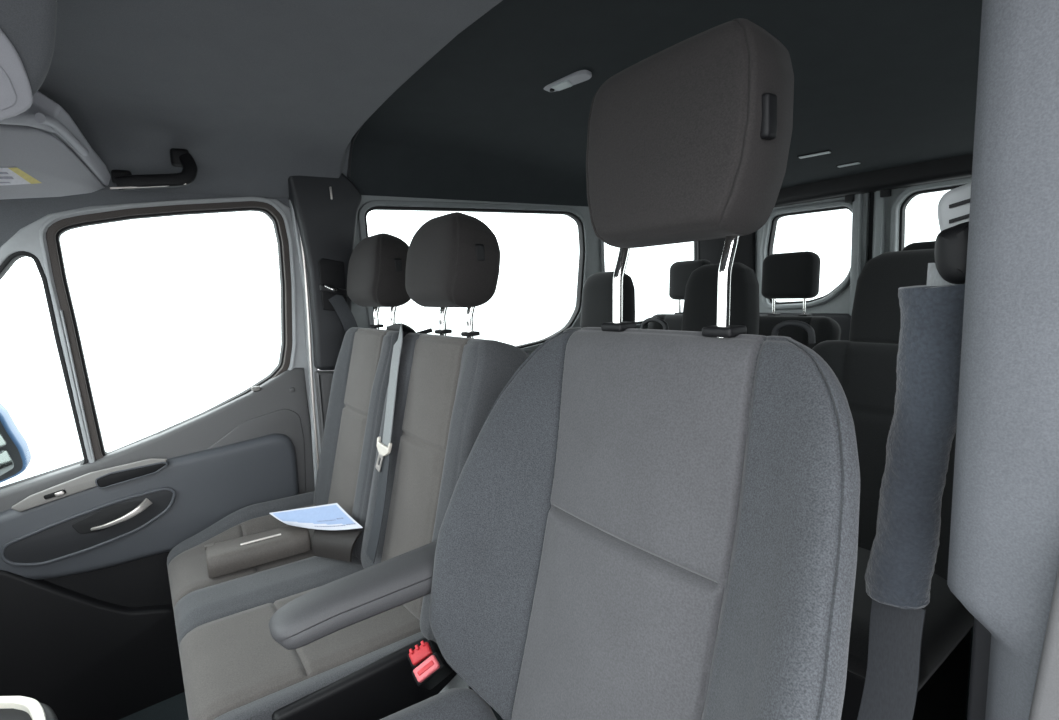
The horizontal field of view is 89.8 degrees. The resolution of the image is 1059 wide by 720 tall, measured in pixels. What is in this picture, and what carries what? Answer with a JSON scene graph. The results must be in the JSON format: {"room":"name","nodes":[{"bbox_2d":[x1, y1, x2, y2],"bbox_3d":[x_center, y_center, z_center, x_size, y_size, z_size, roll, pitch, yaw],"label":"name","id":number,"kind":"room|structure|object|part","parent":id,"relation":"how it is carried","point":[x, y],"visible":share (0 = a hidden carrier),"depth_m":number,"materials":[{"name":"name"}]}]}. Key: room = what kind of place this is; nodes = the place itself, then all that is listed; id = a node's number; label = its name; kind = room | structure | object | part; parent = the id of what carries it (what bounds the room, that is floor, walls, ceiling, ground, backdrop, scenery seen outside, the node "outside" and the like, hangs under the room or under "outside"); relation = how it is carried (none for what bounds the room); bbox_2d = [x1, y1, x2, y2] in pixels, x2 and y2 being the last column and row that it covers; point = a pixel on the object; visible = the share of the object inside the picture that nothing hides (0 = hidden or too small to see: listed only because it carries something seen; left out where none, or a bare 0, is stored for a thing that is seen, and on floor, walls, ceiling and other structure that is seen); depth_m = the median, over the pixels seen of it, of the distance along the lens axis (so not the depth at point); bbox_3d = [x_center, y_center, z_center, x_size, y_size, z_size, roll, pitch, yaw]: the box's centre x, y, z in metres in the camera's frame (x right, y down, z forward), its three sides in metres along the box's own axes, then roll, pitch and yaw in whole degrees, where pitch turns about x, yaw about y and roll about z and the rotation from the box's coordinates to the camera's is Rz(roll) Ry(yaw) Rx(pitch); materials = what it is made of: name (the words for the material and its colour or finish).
{"room":"vehicle interior","nodes":[
{"label":"vehicle interior","id":0,"kind":"room"},
{"bbox_2d":[38,0,501,197],"bbox_3d":[-0.526,-0.490,0.809,1.038,0.359,1.744,-9,10,-36],"label":"ceiling","id":1,"kind":"structure","parent":0,"point":[260,94],"depth_m":1.17,"materials":[{"name":"fabric"}]},
{"bbox_2d":[0,0,56,119],"bbox_3d":[-0.698,-0.437,0.635,0.280,0.328,0.173,2,10,32],"label":"console","id":2,"kind":"object","parent":1,"relation":"attached to","point":[27,27],"visible":1,"depth_m":0.66,"materials":[{"name":"plastic"}]},
{"bbox_2d":[0,91,109,199],"bbox_3d":[-1.073,-0.444,1.141,0.176,0.278,0.665,-5,8,-8],"label":"sun visor","id":3,"kind":"object","parent":1,"relation":"attached to","point":[44,153],"visible":0.92,"depth_m":1.16,"materials":[{"name":"grey plastic"}]},
{"bbox_3d":[-1.084,-0.396,1.130,0.122,0.187,0.632,-4,8,-5],"label":"visor panel","id":4,"kind":"part","parent":3,"relation":"part of","materials":[{"name":"grey plastic"}]},
{"bbox_3d":[-1.019,-0.492,1.166,0.025,0.044,0.192,-6,9,-19],"label":"visor arm","id":5,"kind":"part","parent":3,"relation":"part of","materials":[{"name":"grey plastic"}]},
{"bbox_2d":[110,148,196,190],"bbox_3d":[-1.003,-0.511,1.418,0.200,0.129,0.071,-9,10,-36],"label":"handle","id":6,"kind":"object","parent":1,"relation":"attached to","point":[124,179],"visible":1,"depth_m":1.41,"materials":[{"name":"black plastic"}]},
{"bbox_3d":[-1.066,-0.476,1.390,0.044,0.036,0.040,-9,10,-36],"label":"handle mount","id":7,"kind":"part","parent":6,"relation":"part of","materials":[{"name":"black plastic"}]},
{"bbox_3d":[-0.961,-0.555,1.461,0.044,0.044,0.040,-9,10,-36],"label":"handle mount","id":8,"kind":"part","parent":6,"relation":"part of","materials":[{"name":"black plastic"}]},
{"bbox_2d":[351,195,647,355],"bbox_3d":[0.241,-0.120,2.526,2.260,1.810,0.053,-9,10,-36],"label":"wall","id":9,"kind":"structure","parent":0,"point":[359,313],"depth_m":2.14,"materials":[{"name":"grey paint"}]},
{"bbox_2d":[0,190,289,246],"bbox_3d":[-1.302,-0.398,1.385,1.550,0.735,0.068,-9,10,-36],"label":"trim","id":10,"kind":"structure","parent":9,"relation":"attached to","point":[15,214],"depth_m":1.40,"materials":[{"name":"plastic"}]},
{"bbox_2d":[0,197,314,719],"bbox_3d":[-1.194,0.435,1.493,1.210,1.779,0.153,-9,10,-36],"label":"door","id":11,"kind":"structure","parent":9,"relation":"in","point":[88,628],"depth_m":1.50,"materials":[{"name":"grey paint"}]},
{"bbox_2d":[0,403,30,482],"bbox_3d":[-1.525,0.238,1.481,0.155,0.284,0.252,-9,10,-36],"label":"mirror","id":12,"kind":"object","parent":11,"relation":"attached to","point":[15,455],"visible":1,"depth_m":1.54,"materials":[{"name":"plastic"}]},
{"bbox_3d":[-1.550,0.310,1.511,0.126,0.093,0.028,-9,10,-36],"label":"wide angle glass","id":13,"kind":"part","parent":12,"relation":"part of","materials":[{"name":"grey mirror"}]},
{"bbox_2d":[44,489,65,498],"bbox_3d":[-1.244,0.352,1.394,0.045,0.017,0.006,-9,10,-36],"label":"switch","id":14,"kind":"object","parent":11,"relation":"attached to","point":[48,493],"depth_m":1.39,"materials":[{"name":"silver plastic"}]},
{"bbox_3d":[-1.183,0.333,1.446,0.335,0.069,0.014,-9,10,-36],"label":"switch panel","id":15,"kind":"part","parent":11,"relation":"part of","materials":[{"name":"grey plastic"}]},
{"bbox_2d":[72,501,142,533],"bbox_3d":[-1.157,0.433,1.471,0.168,0.062,0.012,-9,10,-36],"label":"door handle","id":16,"kind":"object","parent":11,"relation":"on","point":[86,519],"depth_m":1.46,"materials":[{"name":"silver metal"}]},
{"bbox_3d":[-1.161,0.861,1.566,1.154,0.913,0.035,-9,10,-36],"label":"panel","id":17,"kind":"part","parent":11,"relation":"part of","materials":[{"name":"black plastic"}]},
{"bbox_3d":[-1.127,0.427,1.469,0.142,0.055,0.027,-9,10,-34],"label":"handle","id":18,"kind":"part","parent":11,"relation":"part of","materials":[{"name":"silver metal"}]},
{"bbox_3d":[-1.126,0.469,1.538,0.870,0.365,0.058,-9,10,-36],"label":"armrest","id":19,"kind":"part","parent":11,"relation":"part of","materials":[{"name":"grey plastic"}]},
{"bbox_3d":[-1.219,0.233,1.499,1.189,1.377,0.060,-9,10,-36],"label":"frame","id":20,"kind":"part","parent":11,"relation":"part of","materials":[{"name":"grey paint"}]},
{"bbox_3d":[-1.213,0.503,1.510,1.180,0.819,0.053,-9,10,-36],"label":"panel","id":21,"kind":"part","parent":11,"relation":"part of","materials":[{"name":"grey plastic"}]},
{"bbox_2d":[288,173,361,484],"bbox_3d":[-0.671,0.042,1.846,0.271,1.345,0.121,-9,10,-36],"label":"trim","id":22,"kind":"structure","parent":9,"relation":"attached to","point":[324,210],"depth_m":1.75,"materials":[{"name":"plastic"}]},
{"bbox_3d":[-0.678,0.370,1.885,0.138,0.687,0.105,-9,10,-36],"label":"pillar trim","id":23,"kind":"part","parent":22,"relation":"part of","materials":[{"name":"grey plastic"}]},
{"bbox_2d":[319,284,357,331],"bbox_3d":[-0.617,-0.101,1.780,0.130,0.307,0.034,-9,10,-36],"label":"guide","id":24,"kind":"object","parent":9,"relation":"attached to","point":[338,302],"visible":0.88,"depth_m":1.76,"materials":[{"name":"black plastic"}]},
{"bbox_2d":[347,125,362,176],"bbox_3d":[-0.109,-0.649,1.107,0.012,0.203,1.710,-9,10,-36],"label":"trim","id":25,"kind":"structure","parent":9,"relation":"attached to","point":[357,132],"depth_m":1.75,"materials":[{"name":"plastic"}]},
{"bbox_2d":[358,200,588,351],"bbox_3d":[-0.157,-0.315,2.208,1.082,0.649,0.042,-9,10,-36],"label":"window","id":26,"kind":"structure","parent":9,"relation":"in","point":[367,207],"depth_m":2.23,"materials":[{"name":"grey paint"}]},
{"bbox_2d":[599,239,698,327],"bbox_3d":[0.655,-0.475,2.802,0.800,0.583,0.042,-9,10,-36],"label":"window","id":27,"kind":"structure","parent":9,"relation":"in","point":[601,243],"depth_m":2.55,"materials":[{"name":"grey paint"}]},
{"bbox_3d":[0.655,-0.475,2.802,0.800,0.583,0.042,-9,10,-36],"label":"frame","id":28,"kind":"part","parent":27,"relation":"part of","materials":[{"name":"grey paint"}]},
{"bbox_2d":[119,627,972,719],"bbox_3d":[0.189,0.980,1.498,4.000,0.060,1.900,-9,10,-36],"label":"floor","id":29,"kind":"structure","parent":0,"point":[173,708],"depth_m":1.53,"materials":[{"name":"black carpet"}]},
{"bbox_2d":[0,696,57,719],"bbox_3d":[-0.793,0.820,0.854,0.256,0.554,0.119,5,11,43],"label":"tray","id":30,"kind":"object","parent":29,"relation":"on","point":[11,707],"visible":1,"depth_m":0.84,"materials":[{"name":"plastic"}]},
{"bbox_2d":[167,212,528,719],"bbox_3d":[-0.496,0.332,1.353,0.736,1.339,0.909,-9,10,-36],"label":"bench","id":31,"kind":"object","parent":29,"relation":"on","point":[232,665],"visible":0.73,"depth_m":1.20,"materials":[{"name":"fabric"}]},
{"bbox_2d":[204,525,361,577],"bbox_3d":[-0.644,0.482,1.430,0.424,0.082,0.204,-4,8,-5],"label":"document folder","id":32,"kind":"object","parent":31,"relation":"on","point":[232,555],"visible":0.83,"depth_m":1.38,"materials":[{"name":"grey leather"}]},
{"bbox_2d":[269,503,362,529],"bbox_3d":[-0.573,0.418,1.434,0.366,0.045,0.075,0,9,22],"label":"leaflet","id":33,"kind":"object","parent":32,"relation":"on","point":[329,516],"visible":1,"depth_m":1.43,"materials":[{"name":"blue paper"}]},
{"bbox_2d":[315,518,354,526],"bbox_3d":[-0.505,0.427,1.392,0.144,0.023,0.024,0,9,21],"label":"print","id":34,"kind":"object","parent":33,"relation":"attached to","point":[319,522],"depth_m":1.39},
{"bbox_2d":[167,491,423,719],"bbox_3d":[-0.604,0.602,1.330,0.465,0.251,0.860,-9,10,-36],"label":"cushion","id":35,"kind":"object","parent":31,"relation":"on","point":[232,665],"depth_m":1.12,"materials":[{"name":"fabric"}]},
{"bbox_3d":[-0.477,0.219,1.629,0.324,0.626,0.444,-9,10,-36],"label":"backrest","id":36,"kind":"part","parent":31,"relation":"part of","materials":[{"name":"fabric"}]},
{"bbox_3d":[-0.494,-0.150,1.725,0.031,0.106,0.017,-9,10,-36],"label":"headrest post","id":37,"kind":"part","parent":31,"relation":"part of","materials":[{"name":"silver metal"}]},
{"bbox_3d":[-0.413,-0.139,1.617,0.031,0.106,0.017,-9,10,-36],"label":"headrest post","id":38,"kind":"part","parent":31,"relation":"part of","materials":[{"name":"silver metal"}]},
{"bbox_2d":[386,323,432,333],"bbox_3d":[-0.347,-0.080,1.530,0.067,0.056,0.195,-9,10,-36],"label":"outlet","id":39,"kind":"object","parent":31,"relation":"attached to","point":[394,327],"visible":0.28,"depth_m":1.47,"materials":[{"name":"black plastic"}]},
{"bbox_2d":[366,323,402,563],"bbox_3d":[-0.344,0.189,1.379,0.096,0.550,0.321,-2,9,12],"label":"belt","id":40,"kind":"object","parent":39,"relation":"hanging from","point":[384,448],"visible":1,"depth_m":1.29,"materials":[{"name":"grey fabric"}]},
{"bbox_3d":[-0.366,0.246,1.300,0.016,0.052,0.034,-9,10,-36],"label":"tongue plate","id":41,"kind":"part","parent":40,"relation":"part of","materials":[{"name":"silver metal"}]},
{"bbox_3d":[-0.304,-0.074,1.476,0.071,0.027,0.012,-3,8,0],"label":"outlet rod","id":42,"kind":"part","parent":39,"relation":"part of","materials":[{"name":"black plastic"}]},
{"bbox_2d":[407,640,441,668],"bbox_3d":[-0.194,0.556,1.001,0.055,0.088,0.084,-2,8,9],"label":"buckle","id":43,"kind":"object","parent":31,"relation":"attached to","point":[416,656],"visible":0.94,"depth_m":0.97,"materials":[{"name":"red plastic"}]},
{"bbox_3d":[-0.219,-0.113,1.359,0.031,0.106,0.017,-9,10,-36],"label":"headrest post","id":44,"kind":"part","parent":31,"relation":"part of","materials":[{"name":"silver metal"}]},
{"bbox_3d":[-0.207,0.256,1.270,0.324,0.626,0.444,-9,10,-36],"label":"backrest","id":45,"kind":"part","parent":31,"relation":"part of","materials":[{"name":"fabric"}]},
{"bbox_3d":[-0.137,-0.101,1.250,0.031,0.106,0.017,-9,10,-36],"label":"headrest post","id":46,"kind":"part","parent":31,"relation":"part of","materials":[{"name":"silver metal"}]},
{"bbox_2d":[268,18,859,719],"bbox_3d":[-0.070,0.367,0.610,0.765,1.437,0.669,-9,10,-36],"label":"seat","id":47,"kind":"object","parent":29,"relation":"on","point":[641,524],"visible":1,"depth_m":0.63,"materials":[{"name":"fabric"}]},
{"bbox_3d":[-0.204,0.354,0.868,0.404,0.059,0.095,-9,10,-36],"label":"armrest","id":48,"kind":"part","parent":47,"relation":"part of","materials":[{"name":"grey fabric"}]},
{"bbox_2d":[380,688,496,719],"bbox_3d":[-0.141,0.609,0.535,0.499,0.183,0.530,-9,10,-36],"label":"cushion","id":49,"kind":"object","parent":47,"relation":"on","point":[454,703],"depth_m":0.79,"materials":[{"name":"fabric"}]},
{"bbox_2d":[438,674,468,693],"bbox_3d":[-0.147,0.620,0.980,0.133,0.146,0.022,3,11,39],"label":"strap","id":50,"kind":"object","parent":47,"relation":"attached to","point":[457,681],"visible":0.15,"depth_m":0.97,"materials":[{"name":"grey fabric"}]},
{"bbox_2d":[412,652,452,689],"bbox_3d":[-0.173,0.555,0.948,0.056,0.086,0.086,-2,8,9],"label":"buckle","id":51,"kind":"object","parent":50,"relation":"attached to","point":[435,668],"visible":0.95,"depth_m":0.92,"materials":[{"name":"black plastic"}]},
{"bbox_3d":[0.133,-0.115,0.768,0.038,0.161,0.015,-9,10,-36],"label":"headrest post","id":52,"kind":"part","parent":47,"relation":"part of","materials":[{"name":"silver metal"}]},
{"bbox_3d":[0.124,0.288,0.701,0.327,0.640,0.596,-9,10,-36],"label":"backrest","id":53,"kind":"part","parent":47,"relation":"part of","materials":[{"name":"fabric"}]},
{"bbox_3d":[0.236,-0.101,0.631,0.038,0.161,0.015,-9,10,-36],"label":"headrest post","id":54,"kind":"part","parent":47,"relation":"part of","materials":[{"name":"silver metal"}]},
{"bbox_2d":[563,271,668,331],"bbox_3d":[0.172,0.273,2.017,0.607,1.189,0.520,-9,10,-36],"label":"seat","id":55,"kind":"object","parent":29,"relation":"on","point":[597,296],"visible":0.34,"depth_m":2.08,"materials":[{"name":"fabric"}]},
{"bbox_3d":[0.265,0.152,2.135,0.215,0.552,0.424,-9,10,-36],"label":"backrest","id":56,"kind":"part","parent":55,"relation":"part of","materials":[{"name":"fabric"}]},
{"bbox_3d":[0.456,-0.125,1.942,0.014,0.064,0.126,-9,10,-36],"label":"grab handle","id":57,"kind":"part","parent":55,"relation":"part of","materials":[{"name":"plastic"}]},
{"bbox_2d":[648,260,711,330],"bbox_3d":[0.621,0.154,2.528,0.595,1.224,0.424,-9,10,-36],"label":"seat","id":58,"kind":"object","parent":29,"relation":"on","point":[680,272],"visible":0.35,"depth_m":2.61,"materials":[{"name":"fabric"}]},
{"bbox_3d":[0.749,0.054,2.614,0.215,0.552,0.424,-9,10,-36],"label":"backrest","id":59,"kind":"part","parent":58,"relation":"part of","materials":[{"name":"fabric"}]},
{"bbox_3d":[0.752,-0.267,2.665,0.012,0.120,0.011,-9,10,-36],"label":"headrest post","id":60,"kind":"part","parent":58,"relation":"part of","materials":[{"name":"silver metal"}]},
{"bbox_2d":[681,262,815,342],"bbox_3d":[0.477,0.314,1.611,0.607,1.189,0.520,-9,10,-36],"label":"seat","id":61,"kind":"object","parent":29,"relation":"on","point":[701,291],"visible":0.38,"depth_m":1.65,"materials":[{"name":"fabric"}]},
{"bbox_3d":[0.761,-0.083,1.536,0.014,0.064,0.126,-9,10,-36],"label":"grab handle","id":62,"kind":"part","parent":61,"relation":"part of","materials":[{"name":"plastic"}]},
{"bbox_2d":[758,251,840,348],"bbox_3d":[0.914,0.194,2.137,0.595,1.224,0.424,-9,10,-36],"label":"seat","id":63,"kind":"object","parent":29,"relation":"on","point":[793,275],"visible":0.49,"depth_m":2.15,"materials":[{"name":"fabric"}]},
{"bbox_3d":[1.046,-0.227,2.275,0.012,0.120,0.011,-9,10,-36],"label":"headrest post","id":64,"kind":"part","parent":63,"relation":"part of","materials":[{"name":"silver metal"}]},
{"bbox_3d":[1.042,0.094,2.223,0.215,0.552,0.424,-9,10,-36],"label":"backrest","id":65,"kind":"part","parent":63,"relation":"part of","materials":[{"name":"fabric"}]},
{"bbox_3d":[1.124,-0.216,2.171,0.012,0.120,0.011,-9,10,-36],"label":"headrest post","id":66,"kind":"part","parent":63,"relation":"part of","materials":[{"name":"silver metal"}]},
{"bbox_2d":[812,249,973,719],"bbox_3d":[0.794,0.358,1.188,0.607,1.189,0.520,-9,10,-36],"label":"seat","id":67,"kind":"object","parent":29,"relation":"on","point":[864,365],"visible":0.37,"depth_m":1.28,"materials":[{"name":"fabric"}]},
{"bbox_3d":[0.888,0.237,1.306,0.215,0.552,0.424,-9,10,-36],"label":"backrest","id":68,"kind":"part","parent":67,"relation":"part of","materials":[{"name":"fabric"}]},
{"bbox_3d":[0.753,0.759,1.259,0.400,0.380,0.360,-9,10,-36],"label":"seat","id":69,"kind":"part","parent":67,"relation":"part of","materials":[{"name":"black fabric"}]},
{"bbox_2d":[847,547,973,690],"bbox_3d":[0.708,0.527,1.201,0.439,0.134,0.424,-9,10,-36],"label":"cushion","id":70,"kind":"object","parent":67,"relation":"on","point":[947,621],"depth_m":1.03,"materials":[{"name":"fabric"}]},
{"bbox_2d":[902,241,934,250],"bbox_3d":[1.219,0.235,1.731,0.595,1.224,0.424,-9,10,-36],"label":"seat","id":71,"kind":"object","parent":29,"relation":"on","point":[930,244],"visible":0.02,"depth_m":1.81,"materials":[{"name":"fabric"}]},
{"bbox_2d":[347,0,981,206],"bbox_3d":[0.697,-0.755,1.701,2.190,0.279,1.750,-9,10,-36],"label":"ceiling","id":72,"kind":"structure","parent":0,"point":[879,84],"depth_m":1.53,"materials":[{"name":"grey fabric"}]},
{"bbox_2d":[544,70,591,91],"bbox_3d":[0.109,-0.807,1.542,0.162,0.022,0.052,5,11,43],"label":"recessed light","id":73,"kind":"object","parent":72,"relation":"in","point":[580,76],"visible":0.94,"depth_m":1.53,"materials":[{"name":"grey plastic"}]},
{"bbox_2d":[797,150,831,158],"bbox_3d":[1.105,-0.800,2.059,0.040,0.017,0.115,-11,12,-44],"label":"recessed light","id":74,"kind":"object","parent":72,"relation":"in","point":[824,151],"visible":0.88,"depth_m":2.05,"materials":[{"name":"black plastic"}]},
{"bbox_2d":[836,161,860,167],"bbox_3d":[1.306,-0.803,2.173,0.040,0.016,0.081,-11,11,-41],"label":"recessed light","id":75,"kind":"object","parent":72,"relation":"in","point":[856,162],"visible":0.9,"depth_m":2.16,"materials":[{"name":"black plastic"}]},
{"bbox_2d":[967,617,990,719],"bbox_3d":[1.329,0.024,1.111,2.220,1.810,0.085,-9,10,-36],"label":"wall","id":76,"kind":"structure","parent":0,"point":[981,642],"depth_m":0.51,"materials":[{"name":"plastic"}]},
{"bbox_2d":[857,182,970,719],"bbox_3d":[0.413,0.145,0.557,0.105,0.635,0.098,-9,10,-36],"label":"belt","id":77,"kind":"object","parent":76,"relation":"attached to","point":[890,690],"visible":0.63,"depth_m":0.56,"materials":[{"name":"black woven fabric"}]},
{"bbox_2d":[865,284,964,608],"bbox_3d":[0.383,0.091,0.524,0.046,0.331,0.082,-9,10,-36],"label":"belt cover","id":78,"kind":"object","parent":77,"relation":"attached to","point":[899,572],"visible":0.95,"depth_m":0.51,"materials":[{"name":"fabric"}]},
{"bbox_2d":[947,0,1058,719],"bbox_3d":[0.438,0.180,0.431,0.242,1.800,0.132,-9,10,-36],"label":"trim","id":79,"kind":"structure","parent":76,"relation":"attached to","point":[1003,562],"depth_m":0.37,"materials":[{"name":"grey plastic"}]},
{"bbox_3d":[0.393,0.179,0.364,0.092,0.268,0.053,-9,10,-36],"label":"pillar edge trim","id":80,"kind":"part","parent":79,"relation":"part of","materials":[{"name":"grey plastic"}]},
{"bbox_3d":[1.655,-0.196,2.479,0.095,1.810,1.900,-9,10,-36],"label":"wall","id":81,"kind":"structure","parent":0,"visible":0},
{"bbox_2d":[755,193,869,340],"bbox_3d":[1.404,-0.140,2.752,0.110,1.450,0.593,-9,10,-36],"label":"door","id":82,"kind":"structure","parent":81,"relation":"in","point":[837,305],"depth_m":2.58,"materials":[{"name":"grey paint"}]},
{"bbox_3d":[1.398,0.170,2.779,0.050,0.830,0.533,-9,10,-36],"label":"trim","id":83,"kind":"part","parent":82,"relation":"part of","materials":[{"name":"plastic"}]},
{"bbox_2d":[868,192,873,260],"bbox_3d":[1.629,-0.126,2.535,0.070,1.460,0.028,-9,10,-36],"label":"trim","id":84,"kind":"structure","parent":81,"relation":"attached to","point":[871,206],"depth_m":2.44,"materials":[{"name":"grey plastic"}]},
{"bbox_2d":[774,154,972,206],"bbox_3d":[1.541,-0.808,2.330,0.110,0.125,1.740,-9,10,-36],"label":"overhead trim panel","id":85,"kind":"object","parent":81,"relation":"attached to","point":[960,167],"depth_m":2.29,"materials":[{"name":"black plastic"}]},
{"bbox_2d":[694,231,755,271],"bbox_3d":[1.115,-0.118,3.029,0.174,1.560,0.288,-9,10,-36],"label":"trim","id":86,"kind":"structure","parent":85,"relation":"attached to","point":[711,250],"depth_m":2.92,"materials":[{"name":"black plastic"}]},
{"bbox_2d":[872,177,971,257],"bbox_3d":[1.801,-0.086,2.224,0.110,1.450,0.683,-9,10,-36],"label":"door","id":87,"kind":"structure","parent":81,"relation":"in","point":[890,205],"depth_m":2.35,"materials":[{"name":"grey paint"}]}
]}

